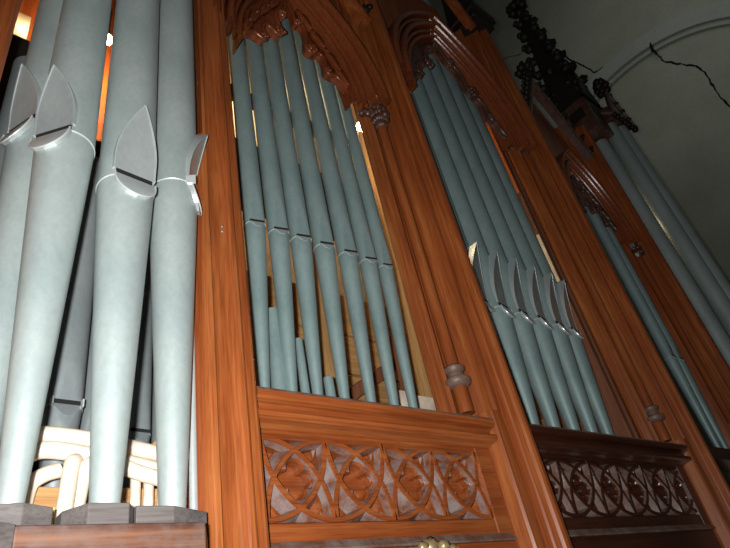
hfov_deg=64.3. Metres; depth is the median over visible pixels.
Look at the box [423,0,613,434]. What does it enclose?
pipe
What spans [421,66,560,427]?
pipe
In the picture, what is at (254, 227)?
pipe
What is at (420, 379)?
divider
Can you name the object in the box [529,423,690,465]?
rail
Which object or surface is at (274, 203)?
pipe
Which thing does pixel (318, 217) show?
pipe
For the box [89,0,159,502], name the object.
pipe
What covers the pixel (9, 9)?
post
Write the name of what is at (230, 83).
rack
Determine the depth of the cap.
6.06 m
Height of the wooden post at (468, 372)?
6.675 m
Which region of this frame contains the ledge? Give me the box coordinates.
[0,503,207,547]
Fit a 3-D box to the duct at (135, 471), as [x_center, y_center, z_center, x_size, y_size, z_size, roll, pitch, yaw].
[-0.550,0.529,1.524,0.202,0.085,0.055,17,-44,-36]
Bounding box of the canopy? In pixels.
[592,77,638,149]
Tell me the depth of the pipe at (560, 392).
3.89 m
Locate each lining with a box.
[19,0,115,141]
[227,39,398,383]
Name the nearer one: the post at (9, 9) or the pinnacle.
the post at (9, 9)
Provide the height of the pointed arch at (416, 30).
3.384 m
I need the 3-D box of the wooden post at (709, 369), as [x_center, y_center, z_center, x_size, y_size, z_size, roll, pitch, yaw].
[2.848,0.888,4.737,0.402,6.150,0.279,17,-44,-36]
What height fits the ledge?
0.168 m
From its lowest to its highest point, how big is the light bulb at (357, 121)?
0.297 m
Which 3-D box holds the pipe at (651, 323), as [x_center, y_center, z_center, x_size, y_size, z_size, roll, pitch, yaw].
[2.273,0.117,4.944,0.093,2.812,0.092,17,-44,-36]
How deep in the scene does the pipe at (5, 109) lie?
2.45 m
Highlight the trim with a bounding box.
[586,0,729,101]
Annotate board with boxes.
[33,487,156,507]
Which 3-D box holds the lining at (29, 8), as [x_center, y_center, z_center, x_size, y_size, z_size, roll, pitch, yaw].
[-1.940,0.257,2.807,1.320,6.750,0.045,17,-44,-36]
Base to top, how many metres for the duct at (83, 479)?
0.191 m
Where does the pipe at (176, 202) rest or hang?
on the ledge
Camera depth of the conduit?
1.56 m
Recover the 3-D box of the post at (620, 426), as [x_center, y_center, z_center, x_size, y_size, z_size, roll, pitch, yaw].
[1.343,0.559,4.309,0.045,6.750,0.660,17,-44,-36]
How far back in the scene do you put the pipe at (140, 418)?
1.92 m
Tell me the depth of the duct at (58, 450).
1.42 m
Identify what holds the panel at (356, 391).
on the chest
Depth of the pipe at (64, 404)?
1.77 m
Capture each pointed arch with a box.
[213,0,389,110]
[377,0,537,158]
[514,60,639,244]
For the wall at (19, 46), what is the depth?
3.25 m
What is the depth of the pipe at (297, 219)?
2.77 m
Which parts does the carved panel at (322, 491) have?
frame, frame, frame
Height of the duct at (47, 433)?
0.083 m
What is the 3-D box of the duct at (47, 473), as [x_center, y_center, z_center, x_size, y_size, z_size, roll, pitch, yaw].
[-0.783,0.516,1.394,0.095,0.125,0.044,7,-39,-26]
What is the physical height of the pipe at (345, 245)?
3.815 m
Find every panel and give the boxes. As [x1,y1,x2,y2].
[246,234,435,409]
[260,429,516,547]
[540,454,721,547]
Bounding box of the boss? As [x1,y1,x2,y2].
[407,536,458,547]
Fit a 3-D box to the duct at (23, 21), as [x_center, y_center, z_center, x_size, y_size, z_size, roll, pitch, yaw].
[-1.675,0.566,2.163,0.082,5.430,0.060,17,-44,-36]
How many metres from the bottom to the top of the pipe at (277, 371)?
0.582 m
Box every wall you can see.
[0,34,100,472]
[225,0,446,75]
[473,0,729,486]
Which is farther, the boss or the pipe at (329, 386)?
the pipe at (329, 386)
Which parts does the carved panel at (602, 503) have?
frame, frame, frame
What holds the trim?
attached to the wall at (677, 97)
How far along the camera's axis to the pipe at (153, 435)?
1.98 m
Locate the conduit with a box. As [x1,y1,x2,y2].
[189,326,197,509]
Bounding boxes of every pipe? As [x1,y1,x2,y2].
[0,0,62,440]
[0,0,111,503]
[0,56,25,174]
[38,156,99,486]
[79,304,92,430]
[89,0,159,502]
[122,238,152,487]
[150,0,207,507]
[151,371,156,488]
[226,20,269,387]
[245,39,297,391]
[262,37,322,394]
[268,307,287,389]
[278,17,349,398]
[293,30,375,401]
[295,337,309,392]
[314,60,398,404]
[323,376,335,396]
[334,85,417,407]
[411,91,496,333]
[413,79,539,424]
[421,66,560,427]
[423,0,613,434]
[428,53,579,429]
[439,62,598,432]
[584,206,721,447]
[596,139,729,366]
[606,227,728,448]
[608,122,729,336]
[619,125,729,299]
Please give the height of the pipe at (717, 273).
4.362 m
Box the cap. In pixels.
[441,0,495,36]
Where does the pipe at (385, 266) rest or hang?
on the rail
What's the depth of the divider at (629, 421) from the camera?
4.41 m
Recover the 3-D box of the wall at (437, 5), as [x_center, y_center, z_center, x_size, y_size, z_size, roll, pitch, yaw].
[-2.473,-7.369,13.841,18.000,31.650,0.300,17,-44,-36]
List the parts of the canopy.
cornice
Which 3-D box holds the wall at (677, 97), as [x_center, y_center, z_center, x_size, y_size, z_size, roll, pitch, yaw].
[7.039,-7.430,16.848,0.666,31.650,21.000,17,-44,-36]
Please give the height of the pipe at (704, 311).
4.077 m
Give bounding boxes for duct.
[13,12,30,38]
[25,463,61,503]
[34,441,156,468]
[38,426,155,460]
[53,453,82,524]
[74,456,88,506]
[124,459,187,486]
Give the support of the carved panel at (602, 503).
on the floor
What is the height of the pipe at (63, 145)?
4.257 m
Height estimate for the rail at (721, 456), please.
0.082 m
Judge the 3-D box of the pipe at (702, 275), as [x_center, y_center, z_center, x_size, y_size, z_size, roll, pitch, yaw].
[3.310,0.013,5.676,0.185,4.362,0.190,-3,-35,-14]
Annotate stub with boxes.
[129,479,140,507]
[143,483,153,505]
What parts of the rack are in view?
rail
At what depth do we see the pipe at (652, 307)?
4.68 m
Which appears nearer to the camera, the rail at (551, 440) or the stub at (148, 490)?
the stub at (148, 490)
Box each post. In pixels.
[0,0,21,79]
[186,0,269,547]
[336,0,572,547]
[455,29,729,547]
[480,112,634,437]
[555,125,729,448]
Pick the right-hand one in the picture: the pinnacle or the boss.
the pinnacle
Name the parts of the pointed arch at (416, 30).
tracery plate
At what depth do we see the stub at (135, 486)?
1.50 m
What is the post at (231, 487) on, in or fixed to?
on the floor
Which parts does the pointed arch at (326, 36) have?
tracery plate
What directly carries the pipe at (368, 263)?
on the rail
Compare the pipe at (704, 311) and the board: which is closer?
the board
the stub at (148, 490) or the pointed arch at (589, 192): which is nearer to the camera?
the stub at (148, 490)
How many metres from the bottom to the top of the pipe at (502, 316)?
5.390 m
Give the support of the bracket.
on the chest
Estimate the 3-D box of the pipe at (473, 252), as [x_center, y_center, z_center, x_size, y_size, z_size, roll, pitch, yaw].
[0.296,-1.415,4.480,0.176,5.390,0.205,-1,-36,-17]
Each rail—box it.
[256,386,497,448]
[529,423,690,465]
[708,446,729,469]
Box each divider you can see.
[149,351,152,443]
[351,104,432,397]
[503,150,638,437]
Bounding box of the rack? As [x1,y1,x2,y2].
[230,83,333,240]
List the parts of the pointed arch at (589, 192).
tracery plate, arch moulding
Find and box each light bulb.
[107,11,111,44]
[352,102,360,130]
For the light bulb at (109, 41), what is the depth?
4.09 m
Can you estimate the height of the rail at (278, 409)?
0.111 m
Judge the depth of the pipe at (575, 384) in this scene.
4.00 m
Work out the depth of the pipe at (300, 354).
2.38 m
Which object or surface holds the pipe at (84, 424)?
on the board
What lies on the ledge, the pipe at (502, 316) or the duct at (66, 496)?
the duct at (66, 496)
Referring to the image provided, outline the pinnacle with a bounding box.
[506,0,613,142]
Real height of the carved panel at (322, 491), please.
2.342 m
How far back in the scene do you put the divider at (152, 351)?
2.48 m
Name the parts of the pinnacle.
sunk panel, sunk panel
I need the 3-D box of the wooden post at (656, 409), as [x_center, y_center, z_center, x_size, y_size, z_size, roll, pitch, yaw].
[1.747,0.273,4.163,0.490,6.900,0.279,17,-44,-36]
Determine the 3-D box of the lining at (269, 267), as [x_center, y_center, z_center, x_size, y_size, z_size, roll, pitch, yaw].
[-0.339,0.607,3.697,2.310,6.600,0.030,17,-44,-36]
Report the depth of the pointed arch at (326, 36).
3.58 m
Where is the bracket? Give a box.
[539,419,600,432]
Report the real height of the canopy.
0.836 m
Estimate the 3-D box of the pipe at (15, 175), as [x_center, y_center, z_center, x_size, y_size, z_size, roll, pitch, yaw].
[-1.236,-1.175,2.398,0.189,4.257,0.178,17,-44,-36]

